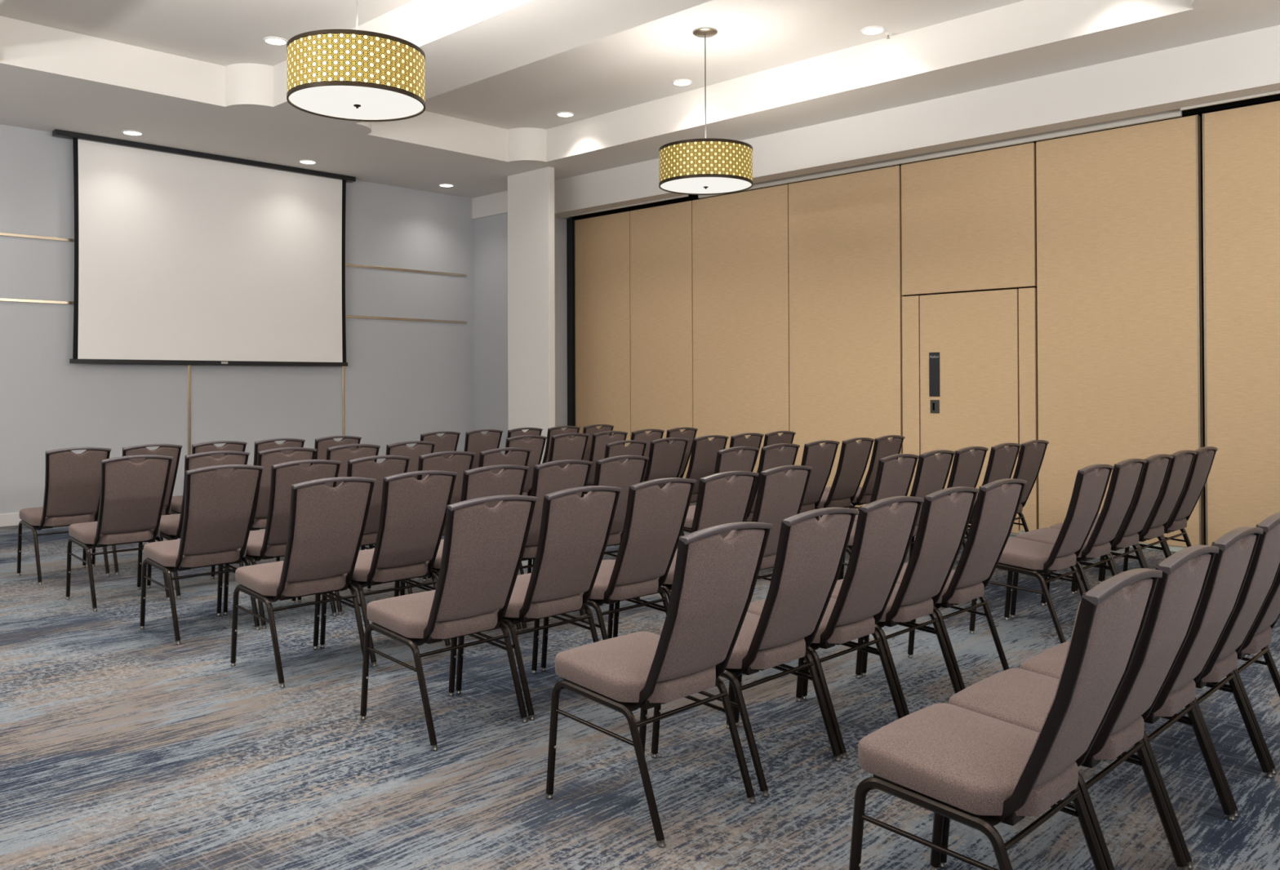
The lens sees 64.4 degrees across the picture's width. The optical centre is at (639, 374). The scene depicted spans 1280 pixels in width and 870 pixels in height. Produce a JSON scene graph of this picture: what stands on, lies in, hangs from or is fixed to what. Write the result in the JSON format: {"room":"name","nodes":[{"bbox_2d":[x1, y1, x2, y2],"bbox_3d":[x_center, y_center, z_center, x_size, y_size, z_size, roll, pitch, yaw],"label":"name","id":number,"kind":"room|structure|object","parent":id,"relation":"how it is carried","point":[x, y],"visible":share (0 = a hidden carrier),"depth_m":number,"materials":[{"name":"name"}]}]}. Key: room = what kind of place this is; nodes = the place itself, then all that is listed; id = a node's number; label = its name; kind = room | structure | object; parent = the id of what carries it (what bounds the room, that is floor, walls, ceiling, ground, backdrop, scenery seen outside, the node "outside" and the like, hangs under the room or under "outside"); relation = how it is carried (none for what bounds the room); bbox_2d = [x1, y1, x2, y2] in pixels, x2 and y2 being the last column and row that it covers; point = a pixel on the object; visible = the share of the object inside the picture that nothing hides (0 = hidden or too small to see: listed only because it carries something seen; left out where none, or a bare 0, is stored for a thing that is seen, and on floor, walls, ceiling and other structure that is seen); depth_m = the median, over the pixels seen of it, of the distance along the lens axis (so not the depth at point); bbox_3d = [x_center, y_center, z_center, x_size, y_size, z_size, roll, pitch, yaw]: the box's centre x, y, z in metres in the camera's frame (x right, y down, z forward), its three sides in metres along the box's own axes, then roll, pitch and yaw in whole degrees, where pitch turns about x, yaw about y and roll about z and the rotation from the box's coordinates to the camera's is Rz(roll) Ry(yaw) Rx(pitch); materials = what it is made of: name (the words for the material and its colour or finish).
{"room":"conference room","nodes":[
{"label":"conference room","id":0,"kind":"room"},
{"bbox_2d":[0,124,474,514],"bbox_3d":[-5.949,-0.707,10.569,0.100,4.430,11.900,-1,-1,44],"label":"wall","id":1,"kind":"structure","parent":0,"point":[405,380],"depth_m":11.70,"materials":[{"name":"grey paint"}]},
{"bbox_2d":[0,512,21,527],"bbox_3d":[-6.141,1.443,10.259,0.018,0.127,11.000,-1,-1,44],"label":"baseboard","id":2,"kind":"structure","parent":1,"relation":"attached to","point":[6,519],"depth_m":10.11,"materials":[{"name":"white paint"}]},
{"bbox_2d":[187,364,191,454],"bbox_3d":[-5.058,0.328,11.396,0.012,2.111,0.032,-1,-1,44],"label":"trim","id":3,"kind":"structure","parent":1,"relation":"attached to","point":[188,366],"depth_m":11.39,"materials":[{"name":"gold metal"}]},
{"bbox_2d":[0,231,466,276],"bbox_3d":[-6.200,-1.401,10.237,0.012,0.032,10.868,-1,-1,44],"label":"trim","id":4,"kind":"structure","parent":1,"relation":"attached to","point":[1,233],"depth_m":12.91,"materials":[{"name":"beige wood"}]},
{"bbox_2d":[0,297,466,323],"bbox_3d":[-6.198,-0.749,10.232,0.012,0.032,10.868,-1,-1,44],"label":"trim","id":5,"kind":"structure","parent":1,"relation":"attached to","point":[1,299],"depth_m":12.91,"materials":[{"name":"beige wood"}]},
{"bbox_2d":[342,366,344,439],"bbox_3d":[-3.728,0.334,12.768,0.012,2.111,0.032,-1,-1,44],"label":"trim","id":6,"kind":"structure","parent":1,"relation":"attached to","point":[343,367],"depth_m":12.76,"materials":[{"name":"gold metal"}]},
{"bbox_2d":[507,166,555,463],"bbox_3d":[-1.338,-0.495,12.459,0.790,4.000,0.092,-1,-1,44],"label":"wall pillar","id":7,"kind":"structure","parent":0,"point":[531,194],"depth_m":12.39,"materials":[{"name":"paint"}]},
{"bbox_2d":[0,493,1279,869],"bbox_3d":[-1.067,1.501,5.830,13.670,0.100,11.900,-1,-1,44],"label":"floor","id":8,"kind":"structure","parent":0,"point":[124,746],"depth_m":3.82,"materials":[{"name":"carpet"}]},
{"bbox_2d":[17,447,111,585],"bbox_3d":[-4.207,0.996,7.435,0.636,0.959,0.467,-1,-1,44],"label":"banquet chair","id":9,"kind":"object","parent":8,"relation":"on","point":[72,492],"visible":0.85,"depth_m":7.27,"materials":[{"name":"brown fabric"}]},
{"bbox_2d":[66,454,173,612],"bbox_3d":[-3.373,0.987,6.596,0.636,0.959,0.467,-1,-1,44],"label":"banquet chair","id":10,"kind":"object","parent":8,"relation":"on","point":[132,495],"visible":0.98,"depth_m":6.44,"materials":[{"name":"brown fabric"}]},
{"bbox_2d":[91,444,182,575],"bbox_3d":[-3.855,0.998,7.799,0.636,0.959,0.467,-1,-1,44],"label":"banquet chair","id":11,"kind":"object","parent":8,"relation":"on","point":[167,450],"visible":0.28,"depth_m":7.68,"materials":[{"name":"brown fabric"}]},
{"bbox_2d":[146,450,249,599],"bbox_3d":[-3.019,0.988,6.961,0.636,0.959,0.467,-1,-1,44],"label":"banquet chair","id":12,"kind":"object","parent":8,"relation":"on","point":[171,526],"visible":0.32,"depth_m":6.77,"materials":[{"name":"brown fabric"}]},
{"bbox_2d":[139,464,263,644],"bbox_3d":[-2.488,0.977,5.784,0.636,0.959,0.467,-1,-1,44],"label":"banquet chair","id":13,"kind":"object","parent":8,"relation":"on","point":[219,510],"visible":0.99,"depth_m":5.63,"materials":[{"name":"brown fabric"}]},
{"bbox_2d":[160,440,247,541],"bbox_3d":[-3.503,1.000,8.162,0.636,0.959,0.467,-1,-1,44],"label":"banquet chair","id":14,"kind":"object","parent":8,"relation":"on","point":[176,501],"visible":0.14,"depth_m":7.98,"materials":[{"name":"brown fabric"}]},
{"bbox_2d":[217,447,316,570],"bbox_3d":[-2.677,0.990,7.314,0.636,0.959,0.467,-1,-1,44],"label":"banquet chair","id":15,"kind":"object","parent":8,"relation":"on","point":[266,459],"visible":0.21,"depth_m":7.08,"materials":[{"name":"brown fabric"}]},
{"bbox_2d":[253,438,305,466],"bbox_3d":[-3.157,1.001,8.520,0.636,0.959,0.467,-1,-1,44],"label":"banquet chair","id":16,"kind":"object","parent":8,"relation":"on","point":[260,446],"visible":0.19,"depth_m":8.28,"materials":[{"name":"brown fabric"}]},
{"bbox_2d":[222,459,341,629],"bbox_3d":[-2.153,0.978,6.130,0.636,0.959,0.467,-1,-1,44],"label":"banquet chair","id":17,"kind":"object","parent":8,"relation":"on","point":[270,543],"visible":0.52,"depth_m":5.92,"materials":[{"name":"brown fabric"}]},
{"bbox_2d":[230,476,376,688],"bbox_3d":[-1.653,0.967,5.002,0.636,0.959,0.467,-1,-1,44],"label":"banquet chair","id":18,"kind":"object","parent":8,"relation":"on","point":[327,524],"visible":0.98,"depth_m":4.85,"materials":[{"name":"brown fabric"}]},
{"bbox_2d":[313,435,361,463],"bbox_3d":[-2.791,1.003,8.897,0.636,0.959,0.467,-1,-1,44],"label":"banquet chair","id":19,"kind":"object","parent":8,"relation":"on","point":[321,444],"visible":0.1,"depth_m":8.63,"materials":[{"name":"brown fabric"}]},
{"bbox_2d":[326,444,380,487],"bbox_3d":[-2.317,0.991,7.686,0.636,0.959,0.467,-1,-1,44],"label":"banquet chair","id":20,"kind":"object","parent":8,"relation":"on","point":[342,453],"visible":0.09,"depth_m":7.45,"materials":[{"name":"brown fabric"}]},
{"bbox_2d":[297,455,410,615],"bbox_3d":[-1.817,0.979,6.476,0.636,0.959,0.467,-1,-1,44],"label":"banquet chair","id":21,"kind":"object","parent":8,"relation":"on","point":[364,467],"visible":0.28,"depth_m":6.31,"materials":[{"name":"brown fabric"}]},
{"bbox_2d":[320,470,457,666],"bbox_3d":[-1.317,0.969,5.348,0.636,0.959,0.467,-1,-1,44],"label":"banquet chair","id":22,"kind":"object","parent":8,"relation":"on","point":[413,512],"visible":0.89,"depth_m":5.18,"materials":[{"name":"brown fabric"}]},
{"bbox_2d":[374,440,435,546],"bbox_3d":[-1.974,0.993,8.041,0.636,0.959,0.467,-1,-1,44],"label":"banquet chair","id":23,"kind":"object","parent":8,"relation":"on","point":[421,448],"visible":0.19,"depth_m":7.86,"materials":[{"name":"brown fabric"}]},
{"bbox_2d":[367,451,475,594],"bbox_3d":[-1.466,0.981,6.839,0.636,0.959,0.467,-1,-1,44],"label":"banquet chair","id":24,"kind":"object","parent":8,"relation":"on","point":[460,462],"visible":0.25,"depth_m":6.67,"materials":[{"name":"brown fabric"}]},
{"bbox_2d":[420,431,460,458],"bbox_3d":[-2.063,1.006,9.649,0.636,0.959,0.467,-1,-1,44],"label":"banquet chair","id":25,"kind":"object","parent":8,"relation":"on","point":[448,442],"visible":0.18,"depth_m":9.48,"materials":[{"name":"brown fabric"}]},
{"bbox_2d":[360,494,537,751],"bbox_3d":[-0.783,0.957,4.189,0.636,0.959,0.467,-1,-1,44],"label":"banquet chair","id":26,"kind":"object","parent":8,"relation":"on","point":[483,548],"visible":1,"depth_m":4.04,"materials":[{"name":"brown fabric"}]},
{"bbox_2d":[400,464,528,640],"bbox_3d":[-0.982,0.970,5.694,0.636,0.959,0.467,-1,-1,44],"label":"banquet chair","id":27,"kind":"object","parent":8,"relation":"on","point":[478,482],"visible":0.19,"depth_m":5.50,"materials":[{"name":"brown fabric"}]},
{"bbox_2d":[427,447,531,580],"bbox_3d":[-1.131,0.982,7.185,0.636,0.959,0.467,-1,-1,44],"label":"banquet chair","id":28,"kind":"object","parent":8,"relation":"on","point":[516,456],"visible":0.18,"depth_m":6.97,"materials":[{"name":"brown fabric"}]},
{"bbox_2d":[463,429,502,469],"bbox_3d":[-1.710,1.007,10.013,0.636,0.959,0.467,-1,-1,44],"label":"banquet chair","id":29,"kind":"object","parent":8,"relation":"on","point":[476,442],"visible":0.24,"depth_m":9.80,"materials":[{"name":"brown fabric"}]},
{"bbox_2d":[506,427,542,440],"bbox_3d":[-1.357,1.009,10.377,0.636,0.959,0.467,-1,-1,44],"label":"banquet chair","id":30,"kind":"object","parent":8,"relation":"on","point":[532,431],"visible":0.11,"depth_m":10.16,"materials":[{"name":"brown fabric"}]},
{"bbox_2d":[504,435,546,496],"bbox_3d":[-1.174,0.996,8.866,0.636,0.959,0.467,-1,-1,44],"label":"banquet chair","id":31,"kind":"object","parent":8,"relation":"on","point":[535,443],"visible":0.2,"depth_m":8.75,"materials":[{"name":"brown fabric"}]},
{"bbox_2d":[455,485,622,720],"bbox_3d":[-0.448,0.959,4.535,0.636,0.959,0.467,-1,-1,44],"label":"banquet chair","id":32,"kind":"object","parent":8,"relation":"on","point":[575,531],"visible":0.92,"depth_m":4.36,"materials":[{"name":"brown fabric"}]},
{"bbox_2d":[519,459,592,630],"bbox_3d":[-0.646,0.971,6.041,0.636,0.959,0.467,-1,-1,44],"label":"banquet chair","id":33,"kind":"object","parent":8,"relation":"on","point":[548,477],"visible":0.32,"depth_m":5.82,"materials":[{"name":"brown fabric"}]},
{"bbox_2d":[529,432,589,496],"bbox_3d":[-0.825,0.998,9.227,0.636,0.959,0.467,-1,-1,44],"label":"banquet chair","id":34,"kind":"object","parent":8,"relation":"on","point":[562,447],"visible":0.27,"depth_m":9.02,"materials":[{"name":"brown fabric"}]},
{"bbox_2d":[542,426,580,463],"bbox_3d":[-0.996,1.010,10.750,0.636,0.959,0.467,-1,-1,44],"label":"banquet chair","id":35,"kind":"object","parent":8,"relation":"on","point":[553,431],"visible":0.16,"depth_m":10.48,"materials":[{"name":"brown fabric"}]},
{"bbox_2d":[532,455,648,616],"bbox_3d":[-0.311,0.973,6.387,0.636,0.959,0.467,-1,-1,44],"label":"banquet chair","id":36,"kind":"object","parent":8,"relation":"on","point":[609,472],"visible":0.3,"depth_m":6.24,"materials":[{"name":"brown fabric"}]},
{"bbox_2d":[582,424,613,461],"bbox_3d":[-0.649,1.012,11.108,0.636,0.959,0.467,-1,-1,44],"label":"banquet chair","id":37,"kind":"object","parent":8,"relation":"on","point":[590,429],"visible":0.12,"depth_m":10.86,"materials":[{"name":"brown fabric"}]},
{"bbox_2d":[574,211,631,446],"bbox_3d":[-0.465,-0.270,13.036,1.015,3.544,0.083,-1,-1,44],"label":"partition panel","id":38,"kind":"object","parent":8,"relation":"on","point":[602,366],"visible":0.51,"depth_m":13.00,"materials":[{"name":"beige fabric"}]},
{"bbox_2d":[584,431,627,494],"bbox_3d":[-0.481,0.999,9.581,0.636,0.959,0.467,-1,-1,44],"label":"banquet chair","id":39,"kind":"object","parent":8,"relation":"on","point":[599,440],"visible":0.21,"depth_m":9.33,"materials":[{"name":"brown fabric"}]},
{"bbox_2d":[583,440,647,496],"bbox_3d":[-0.309,0.986,8.033,0.636,0.959,0.467,-1,-1,44],"label":"banquet chair","id":40,"kind":"object","parent":8,"relation":"on","point":[635,447],"visible":0.11,"depth_m":7.81,"materials":[{"name":"brown fabric"}]},
{"bbox_2d":[541,477,696,671],"bbox_3d":[-0.099,0.960,4.896,0.636,0.959,0.467,-1,-1,44],"label":"banquet chair","id":41,"kind":"object","parent":8,"relation":"on","point":[655,517],"visible":0.8,"depth_m":4.73,"materials":[{"name":"brown fabric"}]},
{"bbox_2d":[630,429,664,482],"bbox_3d":[-0.129,1.001,9.945,0.636,0.959,0.467,-1,-1,44],"label":"banquet chair","id":42,"kind":"object","parent":8,"relation":"on","point":[639,435],"visible":0.16,"depth_m":9.76,"materials":[{"name":"brown fabric"}]},
{"bbox_2d":[546,521,773,848],"bbox_3d":[0.066,0.947,3.376,0.636,0.959,0.467,-1,-1,44],"label":"banquet chair","id":43,"kind":"object","parent":8,"relation":"on","point":[715,577],"visible":1,"depth_m":3.23,"materials":[{"name":"brown fabric"}]},
{"bbox_2d":[630,200,693,478],"bbox_3d":[0.274,-0.279,12.322,1.016,3.544,0.080,-1,-1,44],"label":"partition panel","id":44,"kind":"object","parent":8,"relation":"on","point":[661,309],"visible":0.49,"depth_m":12.28,"materials":[{"name":"beige plastic"}]},
{"bbox_2d":[643,437,688,488],"bbox_3d":[0.034,0.988,8.387,0.636,0.959,0.467,-1,-1,44],"label":"banquet chair","id":45,"kind":"object","parent":8,"relation":"on","point":[665,460],"visible":0.28,"depth_m":8.19,"materials":[{"name":"brown fabric"}]},
{"bbox_2d":[666,426,697,478],"bbox_3d":[0.215,1.002,10.300,0.636,0.959,0.467,-1,-1,44],"label":"banquet chair","id":46,"kind":"object","parent":8,"relation":"on","point":[690,433],"visible":0.18,"depth_m":10.19,"materials":[{"name":"brown fabric"}]},
{"bbox_2d":[613,471,758,637],"bbox_3d":[0.238,0.962,5.243,0.636,0.959,0.467,-1,-1,44],"label":"banquet chair","id":47,"kind":"object","parent":8,"relation":"on","point":[719,501],"visible":0.35,"depth_m":5.05,"materials":[{"name":"brown fabric"}]},
{"bbox_2d":[681,435,728,536],"bbox_3d":[0.391,0.989,8.755,0.636,0.959,0.467,-1,-1,44],"label":"banquet chair","id":48,"kind":"object","parent":8,"relation":"on","point":[704,451],"visible":0.31,"depth_m":8.55,"materials":[{"name":"brown fabric"}]},
{"bbox_2d":[682,446,759,533],"bbox_3d":[0.471,0.976,7.194,0.636,0.959,0.467,-1,-1,44],"label":"banquet chair","id":49,"kind":"object","parent":8,"relation":"on","point":[727,460],"visible":0.18,"depth_m":7.00,"materials":[{"name":"brown fabric"}]},
{"bbox_2d":[680,432,764,536],"bbox_3d":[0.736,0.991,9.111,0.636,0.959,0.467,-1,-1,44],"label":"banquet chair","id":50,"kind":"object","parent":8,"relation":"on","point":[754,440],"visible":0.13,"depth_m":8.90,"materials":[{"name":"brown fabric"}]},
{"bbox_2d":[692,184,789,472],"bbox_3d":[1.139,-0.289,11.484,1.369,3.544,0.080,-1,-1,44],"label":"partition panel","id":51,"kind":"object","parent":8,"relation":"on","point":[740,292],"visible":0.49,"depth_m":11.42,"materials":[{"name":"beige plastic"}]},
{"bbox_2d":[651,506,858,797],"bbox_3d":[0.425,0.949,3.746,0.636,0.959,0.467,-1,-1,44],"label":"banquet chair","id":52,"kind":"object","parent":8,"relation":"on","point":[811,553],"visible":0.83,"depth_m":3.57,"materials":[{"name":"brown fabric"}]},
{"bbox_2d":[745,443,799,521],"bbox_3d":[0.811,0.978,7.545,0.636,0.959,0.467,-1,-1,44],"label":"banquet chair","id":53,"kind":"object","parent":8,"relation":"on","point":[771,457],"visible":0.3,"depth_m":7.31,"materials":[{"name":"brown fabric"}]},
{"bbox_2d":[756,431,795,472],"bbox_3d":[1.073,0.992,9.459,0.636,0.959,0.467,-1,-1,44],"label":"banquet chair","id":54,"kind":"object","parent":8,"relation":"on","point":[773,437],"visible":0.19,"depth_m":9.22,"materials":[{"name":"brown fabric"}]},
{"bbox_2d":[751,465,813,581],"bbox_3d":[0.573,0.963,5.590,0.636,0.959,0.467,-1,-1,44],"label":"banquet chair","id":55,"kind":"object","parent":8,"relation":"on","point":[780,495],"visible":0.41,"depth_m":5.41,"materials":[{"name":"brown fabric"}]},
{"bbox_2d":[800,440,839,520],"bbox_3d":[1.178,0.979,7.924,0.636,0.959,0.467,-1,-1,44],"label":"banquet chair","id":56,"kind":"object","parent":8,"relation":"on","point":[820,458],"visible":0.42,"depth_m":7.78,"materials":[{"name":"brown fabric"}]},
{"bbox_2d":[733,496,924,759],"bbox_3d":[0.760,0.950,4.093,0.636,0.959,0.467,-1,-1,44],"label":"banquet chair","id":57,"kind":"object","parent":8,"relation":"on","point":[883,533],"visible":0.75,"depth_m":3.91,"materials":[{"name":"brown fabric"}]},
{"bbox_2d":[813,437,874,518],"bbox_3d":[1.534,0.981,8.291,0.636,0.959,0.467,-1,-1,44],"label":"banquet chair","id":58,"kind":"object","parent":8,"relation":"on","point":[854,457],"visible":0.74,"depth_m":8.11,"materials":[{"name":"brown fabric"}]},
{"bbox_2d":[788,165,903,514],"bbox_3d":[2.119,-0.300,10.535,1.336,3.544,0.080,-1,-1,44],"label":"partition panel","id":59,"kind":"object","parent":8,"relation":"on","point":[845,264],"visible":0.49,"depth_m":10.48,"materials":[{"name":"beige fabric"}]},
{"bbox_2d":[824,435,904,515],"bbox_3d":[1.869,0.982,8.637,0.636,0.959,0.467,-1,-1,44],"label":"banquet chair","id":60,"kind":"object","parent":8,"relation":"on","point":[883,447],"visible":0.45,"depth_m":8.41,"materials":[{"name":"brown fabric"}]},
{"bbox_2d":[837,453,919,580],"bbox_3d":[1.382,0.967,6.425,0.636,0.959,0.467,-1,-1,44],"label":"banquet chair","id":61,"kind":"object","parent":8,"relation":"on","point":[894,477],"visible":0.38,"depth_m":6.21,"materials":[{"name":"brown fabric"}]},
{"bbox_2d":[800,486,979,716],"bbox_3d":[1.096,0.952,4.439,0.636,0.959,0.467,-1,-1,44],"label":"banquet chair","id":62,"kind":"object","parent":8,"relation":"on","point":[944,518],"visible":0.76,"depth_m":4.26,"materials":[{"name":"brown fabric"}]},
{"bbox_2d":[840,449,955,579],"bbox_3d":[1.718,0.968,6.771,0.636,0.959,0.467,-1,-1,44],"label":"banquet chair","id":63,"kind":"object","parent":8,"relation":"on","point":[932,471],"visible":0.27,"depth_m":6.56,"materials":[{"name":"brown fabric"}]},
{"bbox_2d":[860,478,1026,690],"bbox_3d":[1.435,0.953,4.789,0.636,0.959,0.467,-1,-1,44],"label":"banquet chair","id":64,"kind":"object","parent":8,"relation":"on","point":[997,506],"visible":0.75,"depth_m":4.61,"materials":[{"name":"brown fabric"}]},
{"bbox_2d":[908,446,988,560],"bbox_3d":[2.053,0.970,7.117,0.636,0.959,0.467,-1,-1,44],"label":"banquet chair","id":65,"kind":"object","parent":8,"relation":"on","point":[966,468],"visible":0.31,"depth_m":6.90,"materials":[{"name":"brown fabric"}]},
{"bbox_2d":[901,142,1039,535],"bbox_3d":[3.091,-0.311,9.593,1.327,3.544,0.080,-1,-1,44],"label":"partition panel","id":66,"kind":"object","parent":8,"relation":"on","point":[969,220],"visible":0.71,"depth_m":9.51,"materials":[{"name":"beige fabric"}]},
{"bbox_2d":[920,288,1020,533],"bbox_3d":[3.095,0.332,9.566,0.972,2.221,0.070,-1,-1,44],"label":"door","id":67,"kind":"structure","parent":66,"relation":"attached to","point":[969,341],"depth_m":9.53,"materials":[{"name":"beige plastic"}]},
{"bbox_2d":[964,443,1021,538],"bbox_3d":[2.428,0.971,7.504,0.636,0.959,0.467,-1,-1,44],"label":"banquet chair","id":68,"kind":"object","parent":8,"relation":"on","point":[1002,460],"visible":0.27,"depth_m":7.27,"materials":[{"name":"brown fabric"}]},
{"bbox_2d":[848,568,1162,869],"bbox_3d":[0.906,0.937,2.535,0.636,0.959,0.467,-1,-1,44],"label":"banquet chair","id":69,"kind":"object","parent":8,"relation":"on","point":[978,771],"visible":1,"depth_m":2.42,"materials":[{"name":"beige fabric"}]},
{"bbox_2d":[968,440,1048,532],"bbox_3d":[2.773,0.973,7.860,0.636,0.959,0.467,-1,-1,44],"label":"banquet chair","id":70,"kind":"object","parent":8,"relation":"on","point":[1031,455],"visible":0.38,"depth_m":7.69,"materials":[{"name":"brown fabric"}]},
{"bbox_2d":[968,463,1114,644],"bbox_3d":[2.215,0.957,5.594,0.636,0.959,0.467,-1,-1,44],"label":"banquet chair","id":71,"kind":"object","parent":8,"relation":"on","point":[1036,559],"visible":0.87,"depth_m":5.43,"materials":[{"name":"brown fabric"}]},
{"bbox_2d":[1009,458,1146,617],"bbox_3d":[2.580,0.958,5.971,0.636,0.959,0.467,-1,-1,44],"label":"banquet chair","id":72,"kind":"object","parent":8,"relation":"on","point":[1126,475],"visible":0.76,"depth_m":5.80,"materials":[{"name":"brown fabric"}]},
{"bbox_2d":[939,545,1218,869],"bbox_3d":[1.241,0.939,2.881,0.636,0.959,0.467,-1,-1,44],"label":"banquet chair","id":73,"kind":"object","parent":8,"relation":"on","point":[1023,698],"visible":0.69,"depth_m":2.75,"materials":[{"name":"brown fabric"}]},
{"bbox_2d":[1044,453,1173,604],"bbox_3d":[2.915,0.960,6.317,0.636,0.959,0.467,-1,-1,44],"label":"banquet chair","id":74,"kind":"object","parent":8,"relation":"on","point":[1153,477],"visible":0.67,"depth_m":6.13,"materials":[{"name":"brown fabric"}]},
{"bbox_2d":[1035,114,1204,551],"bbox_3d":[4.056,-0.323,8.656,1.319,3.544,0.083,-1,-1,44],"label":"partition panel","id":75,"kind":"object","parent":8,"relation":"on","point":[1120,374],"visible":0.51,"depth_m":8.61,"materials":[{"name":"beige fabric"}]},
{"bbox_2d":[1074,449,1196,593],"bbox_3d":[3.251,0.961,6.663,0.636,0.959,0.467,-1,-1,44],"label":"banquet chair","id":76,"kind":"object","parent":8,"relation":"on","point":[1180,467],"visible":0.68,"depth_m":6.48,"materials":[{"name":"brown fabric"}]},
{"bbox_2d":[1019,526,1263,869],"bbox_3d":[1.577,0.940,3.228,0.636,0.959,0.467,-1,-1,44],"label":"banquet chair","id":77,"kind":"object","parent":8,"relation":"on","point":[1230,567],"visible":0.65,"depth_m":3.04,"materials":[{"name":"brown fabric"}]},
{"bbox_2d":[1101,446,1217,582],"bbox_3d":[3.586,0.963,7.009,0.636,0.959,0.467,-1,-1,44],"label":"banquet chair","id":78,"kind":"object","parent":8,"relation":"on","point":[1202,464],"visible":0.6,"depth_m":6.82,"materials":[{"name":"brown fabric"}]},
{"bbox_2d":[1172,511,1279,817],"bbox_3d":[1.912,0.942,3.574,0.636,0.959,0.467,-1,-1,44],"label":"banquet chair","id":79,"kind":"object","parent":8,"relation":"on","point":[1264,567],"visible":0.52,"depth_m":3.37,"materials":[{"name":"brown fabric"}]},
{"bbox_2d":[1202,100,1279,546],"bbox_3d":[5.028,-0.334,7.715,1.324,3.544,0.083,-1,-1,44],"label":"partition panel","id":80,"kind":"object","parent":8,"relation":"on","point":[1241,146],"visible":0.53,"depth_m":7.96,"materials":[{"name":"beige fabric"}]},
{"bbox_2d":[1208,568,1279,775],"bbox_3d":[2.253,0.943,3.926,0.636,0.959,0.467,-1,-1,44],"label":"banquet chair","id":81,"kind":"object","parent":8,"relation":"on","point":[1260,637],"visible":0.29,"depth_m":3.73,"materials":[{"name":"brown fabric"}]},
{"bbox_2d":[0,0,1279,198],"bbox_3d":[-1.335,-2.740,5.604,13.470,0.380,10.975,-1,-1,44],"label":"ceiling","id":82,"kind":"structure","parent":0,"point":[202,76],"depth_m":8.93,"materials":[{"name":"paint"}]},
{"bbox_2d":[52,128,355,366],"bbox_3d":[-4.777,-1.302,11.541,0.100,2.374,3.400,-1,-1,44],"label":"projection screen","id":83,"kind":"object","parent":82,"relation":"attached to","point":[182,256],"visible":1,"depth_m":11.40,"materials":[{"name":"white fabric"}]},
{"bbox_2d":[263,36,288,44],"bbox_3d":[-3.155,-2.893,8.795,0.204,0.010,0.204,-1,-1,44],"label":"recessed light","id":84,"kind":"object","parent":82,"relation":"in","point":[271,40],"visible":0.95,"depth_m":8.78,"materials":[{"name":"white plastic"}]},
{"bbox_2d":[286,0,425,121],"bbox_3d":[-1.685,-2.257,6.049,0.794,1.337,0.794,-1,-1,44],"label":"pendant light","id":85,"kind":"object","parent":82,"relation":"hanging from","point":[356,74],"visible":1,"depth_m":5.76,"materials":[{"name":"gold metal"}]},
{"bbox_2d":[288,85,423,119],"bbox_3d":[-1.683,-1.613,6.044,0.772,0.014,0.772,-1,-1,44],"label":"diffuser","id":86,"kind":"object","parent":85,"relation":"attached to","point":[336,102],"depth_m":5.99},
{"bbox_2d":[671,79,692,85],"bbox_3d":[0.417,-2.896,10.057,0.204,0.010,0.204,-1,-1,44],"label":"recessed light","id":87,"kind":"object","parent":82,"relation":"in","point":[678,82],"visible":1,"depth_m":10.04,"materials":[{"name":"white plastic"}]},
{"bbox_2d":[658,26,752,195],"bbox_3d":[0.555,-2.245,8.605,0.794,1.337,0.794,-1,-1,44],"label":"pendant light","id":88,"kind":"object","parent":82,"relation":"hanging from","point":[705,166],"visible":1,"depth_m":8.31,"materials":[{"name":"gold metal"}]},
{"bbox_2d":[660,177,751,193],"bbox_3d":[0.557,-1.601,8.600,0.772,0.014,0.772,-1,-1,44],"label":"diffuser","id":89,"kind":"object","parent":88,"relation":"attached to","point":[671,184],"depth_m":8.54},
{"bbox_2d":[860,25,884,34],"bbox_3d":[1.970,-2.914,8.588,0.204,0.010,0.204,-1,-1,44],"label":"recessed light","id":90,"kind":"object","parent":82,"relation":"in","point":[875,29],"visible":1,"depth_m":8.57,"materials":[{"name":"white plastic"}]},
{"bbox_2d":[471,25,1279,454],"bbox_3d":[2.760,-0.747,9.808,13.470,4.430,0.775,-1,-1,44],"label":"wall","id":91,"kind":"structure","parent":0,"point":[1246,64],"depth_m":9.59,"materials":[{"name":"paint"}]},
{"bbox_2d":[566,217,577,426],"bbox_3d":[-0.884,-0.278,13.430,0.103,3.577,0.120,-1,-1,44],"label":"trim","id":92,"kind":"structure","parent":91,"relation":"attached to","point":[570,222],"depth_m":13.38,"materials":[{"name":"black metal"}]},
{"bbox_2d":[557,90,1279,219],"bbox_3d":[3.398,-2.169,9.297,11.820,0.140,0.110,-1,-1,44],"label":"trim","id":93,"kind":"structure","parent":91,"relation":"attached to","point":[1272,98],"depth_m":8.21,"materials":[{"name":"black metal"}]},
{"bbox_2d":[697,108,1182,198],"bbox_3d":[2.543,-2.156,10.038,5.160,0.148,0.035,-1,-1,44],"label":"trim","id":94,"kind":"structure","parent":91,"relation":"attached to","point":[1174,113],"depth_m":9.43,"materials":[{"name":"metal"}]},
{"bbox_2d":[705,110,1205,545],"bbox_3d":[3.497,-0.388,9.458,11.930,3.700,0.250,-1,-1,44],"label":"frame","id":95,"kind":"structure","parent":0,"point":[1182,110],"depth_m":8.26,"materials":[{"name":"brown metal"}]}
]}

